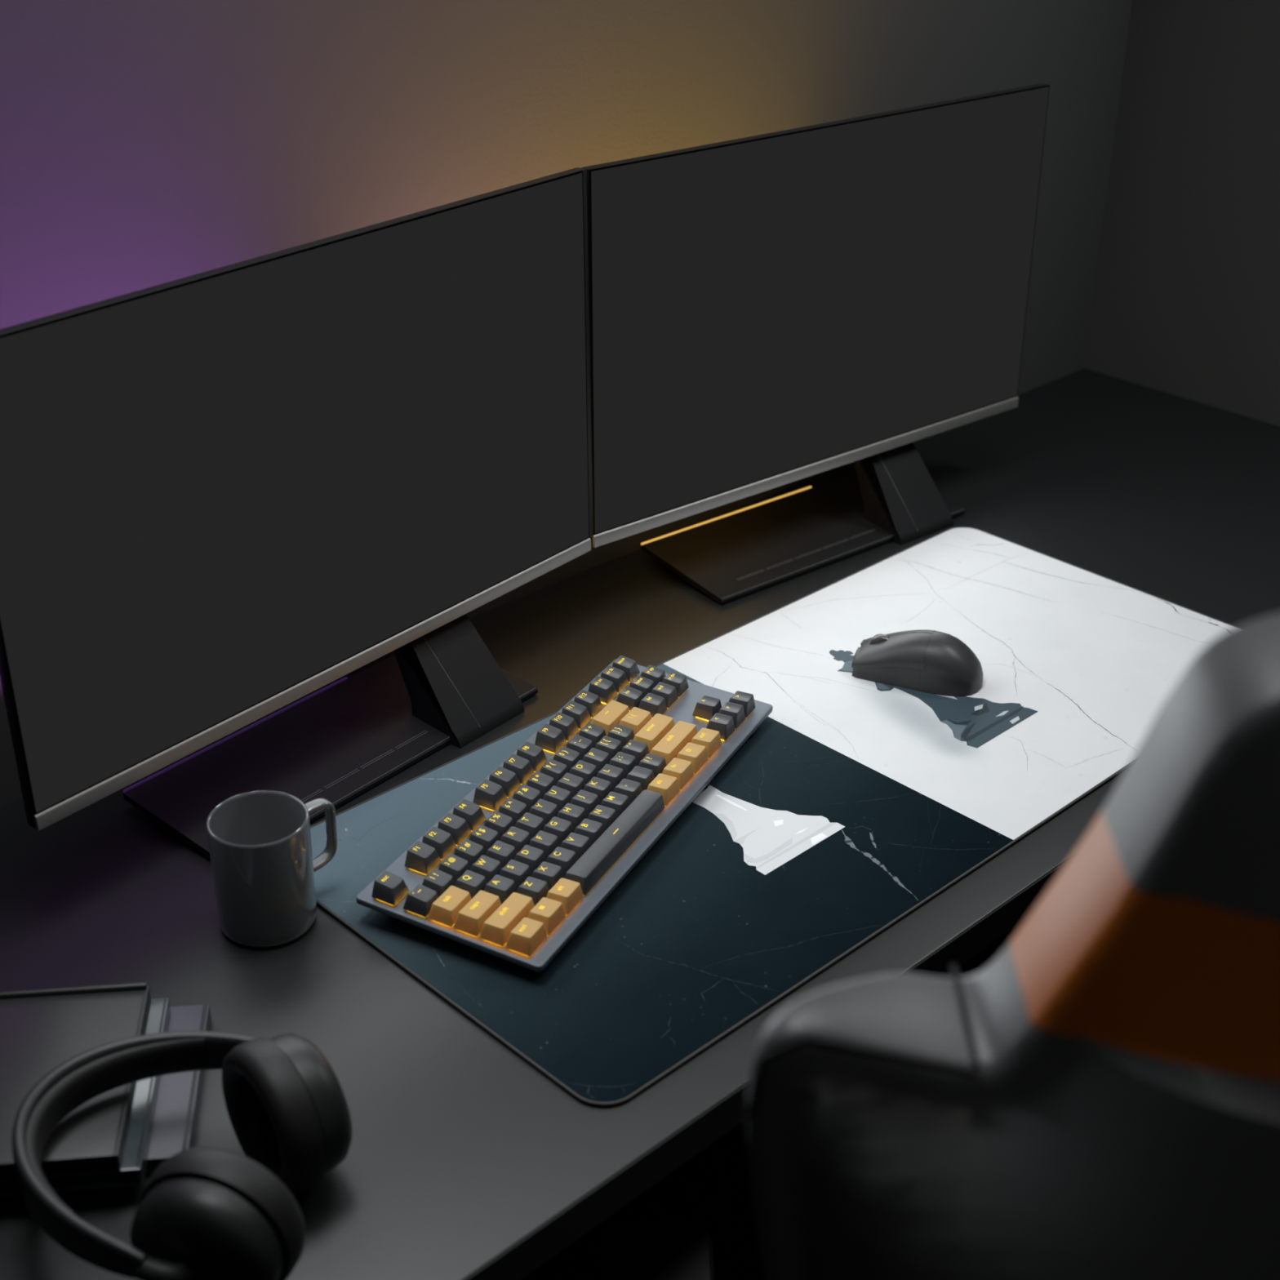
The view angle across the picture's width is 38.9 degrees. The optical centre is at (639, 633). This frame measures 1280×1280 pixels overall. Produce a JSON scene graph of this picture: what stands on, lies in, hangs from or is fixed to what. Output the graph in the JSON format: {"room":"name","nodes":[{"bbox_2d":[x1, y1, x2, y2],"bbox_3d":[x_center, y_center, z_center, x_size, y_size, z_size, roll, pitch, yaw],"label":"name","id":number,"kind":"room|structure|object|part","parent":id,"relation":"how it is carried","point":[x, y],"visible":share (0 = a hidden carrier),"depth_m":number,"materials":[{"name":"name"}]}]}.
{"room":"home office","nodes":[
{"label":"home office","id":0,"kind":"room"},
{"bbox_2d":[0,0,1132,809],"bbox_3d":[-0.748,-0.261,0.847,3.673,2.600,0.100,-24,37,-38],"label":"wall","id":1,"kind":"structure","parent":0,"point":[144,144],"depth_m":1.35,"materials":[{"name":"grey paint"}]},
{"bbox_2d":[521,942,1004,1279],"bbox_3d":[0.439,1.525,0.396,3.673,0.100,3.551,-24,37,-38],"label":"floor","id":2,"kind":"structure","parent":0,"point":[712,1189],"depth_m":1.97,"materials":[{"name":"black"}]},
{"bbox_2d":[0,368,1279,1279],"bbox_3d":[-0.079,0.470,1.459,2.222,0.750,0.563,-24,37,-38],"label":"desk","id":3,"kind":"object","parent":2,"relation":"on","point":[464,1160],"visible":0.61,"depth_m":1.18,"materials":[{"name":"black laminate"}]},
{"bbox_2d":[144,1004,211,1175],"bbox_3d":[-0.352,0.263,1.030,0.200,0.012,0.128,-3,28,-6],"label":"book","id":4,"kind":"object","parent":3,"relation":"on","point":[177,1104],"visible":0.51,"depth_m":1.02,"materials":[{"name":"grey paper"}]},
{"bbox_2d":[0,997,170,1195],"bbox_3d":[-0.371,0.260,1.011,0.200,0.012,0.141,-3,28,-6],"label":"book","id":5,"kind":"object","parent":4,"relation":"on","point":[132,1171],"visible":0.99,"depth_m":0.97,"materials":[{"name":"grey paper"}]},
{"bbox_2d":[0,982,151,1180],"bbox_3d":[-0.381,0.249,1.002,0.200,0.015,0.139,-3,28,-6],"label":"book","id":6,"kind":"object","parent":5,"relation":"on","point":[41,1030],"visible":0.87,"depth_m":1.02,"materials":[{"name":"black paper"}]},
{"bbox_2d":[11,1031,352,1279],"bbox_3d":[-0.237,0.272,0.939,0.167,0.084,0.168,8,29,14],"label":"headphones","id":7,"kind":"object","parent":3,"relation":"on","point":[205,1212],"visible":1,"depth_m":0.93,"materials":[{"name":"grey plastic"}]},
{"bbox_2d":[129,1177,284,1279],"bbox_3d":[-0.213,0.302,0.883,0.077,0.077,0.024,8,29,14],"label":"ear cup","id":8,"kind":"object","parent":7,"relation":"on","point":[184,1228],"depth_m":0.87,"materials":[{"name":"black plastic"}]},
{"bbox_2d":[139,1146,305,1279],"bbox_3d":[-0.207,0.292,0.902,0.084,0.084,0.021,8,29,14],"label":"cushion","id":9,"kind":"object","parent":7,"relation":"on","point":[230,1180],"depth_m":0.88,"materials":[{"name":"black leather"}]},
{"bbox_2d":[222,1037,326,1195],"bbox_3d":[-0.196,0.258,0.966,0.021,0.084,0.084,-19,34,-33],"label":"cushion","id":10,"kind":"object","parent":7,"relation":"on","point":[274,1089],"depth_m":0.95,"materials":[{"name":"black leather"}]},
{"bbox_2d":[269,1033,352,1173],"bbox_3d":[-0.179,0.252,0.978,0.024,0.077,0.077,-19,34,-33],"label":"ear cup","id":11,"kind":"object","parent":7,"relation":"on","point":[307,1096],"depth_m":0.94,"materials":[{"name":"black plastic"}]},
{"bbox_2d":[206,790,337,948],"bbox_3d":[-0.234,0.152,1.168,0.080,0.082,0.064,-3,28,-8],"label":"coffee mug","id":12,"kind":"object","parent":3,"relation":"on","point":[264,867],"visible":1,"depth_m":1.15,"materials":[{"name":"grey ceramic"}]},
{"bbox_3d":[-0.210,0.132,1.187,0.024,0.051,0.009,-21,35,-35],"label":"handle","id":13,"kind":"part","parent":12,"relation":"part of","materials":[{"name":"grey ceramic"}]},
{"bbox_2d":[0,167,592,858],"bbox_3d":[-0.223,-0.086,1.285,0.138,0.390,0.544,21,34,33],"label":"monitor","id":14,"kind":"object","parent":3,"relation":"on","point":[229,493],"visible":0.94,"depth_m":1.24,"materials":[{"name":"black plastic"}]},
{"bbox_2d":[310,526,1236,1106],"bbox_3d":[0.144,0.085,1.387,0.804,0.003,0.353,-24,37,-38],"label":"desk mat","id":15,"kind":"object","parent":3,"relation":"on","point":[855,803],"visible":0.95,"depth_m":1.31,"materials":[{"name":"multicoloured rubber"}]},
{"bbox_2d":[355,655,773,973],"bbox_3d":[-0.040,0.114,1.288,0.139,0.034,0.364,14,31,23],"label":"keyboard","id":16,"kind":"object","parent":15,"relation":"on","point":[513,871],"visible":1,"depth_m":1.24,"materials":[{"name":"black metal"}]},
{"bbox_2d":[851,629,982,696],"bbox_3d":[0.228,0.017,1.471,0.103,0.038,0.053,11,30,19],"label":"computer mouse","id":17,"kind":"object","parent":15,"relation":"on","point":[924,660],"visible":1,"depth_m":1.46,"materials":[{"name":"grey plastic"}]},
{"bbox_2d":[581,83,1049,604],"bbox_3d":[0.159,-0.264,1.629,0.539,0.389,0.138,-20,35,-34],"label":"monitor","id":18,"kind":"object","parent":3,"relation":"on","point":[768,311],"visible":0.97,"depth_m":1.60,"materials":[{"name":"black plastic"}]},
{"bbox_3d":[0.506,0.088,2.219,0.060,0.722,0.060,-24,37,-38],"label":"leg","id":19,"kind":"part","parent":3,"relation":"part of","materials":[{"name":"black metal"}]},
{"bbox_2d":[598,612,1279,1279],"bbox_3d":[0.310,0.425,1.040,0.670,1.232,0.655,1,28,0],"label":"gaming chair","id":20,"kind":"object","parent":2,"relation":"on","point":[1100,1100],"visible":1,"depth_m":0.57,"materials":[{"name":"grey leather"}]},
{"bbox_3d":[0.009,0.435,1.022,0.070,0.025,0.260,1,28,0],"label":"armrest","id":21,"kind":"part","parent":20,"relation":"part of","materials":[{"name":"black"}]},
{"bbox_3d":[0.308,0.543,1.108,0.460,0.100,0.445,1,28,0],"label":"seat","id":22,"kind":"part","parent":20,"relation":"part of","materials":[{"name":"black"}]},
{"bbox_2d":[1083,0,1279,426],"bbox_3d":[1.736,-0.240,0.867,0.100,2.600,3.351,-24,37,-38],"label":"wall","id":23,"kind":"structure","parent":0,"point":[1186,299],"depth_m":1.98,"materials":[{"name":"grey paint"}]}
]}

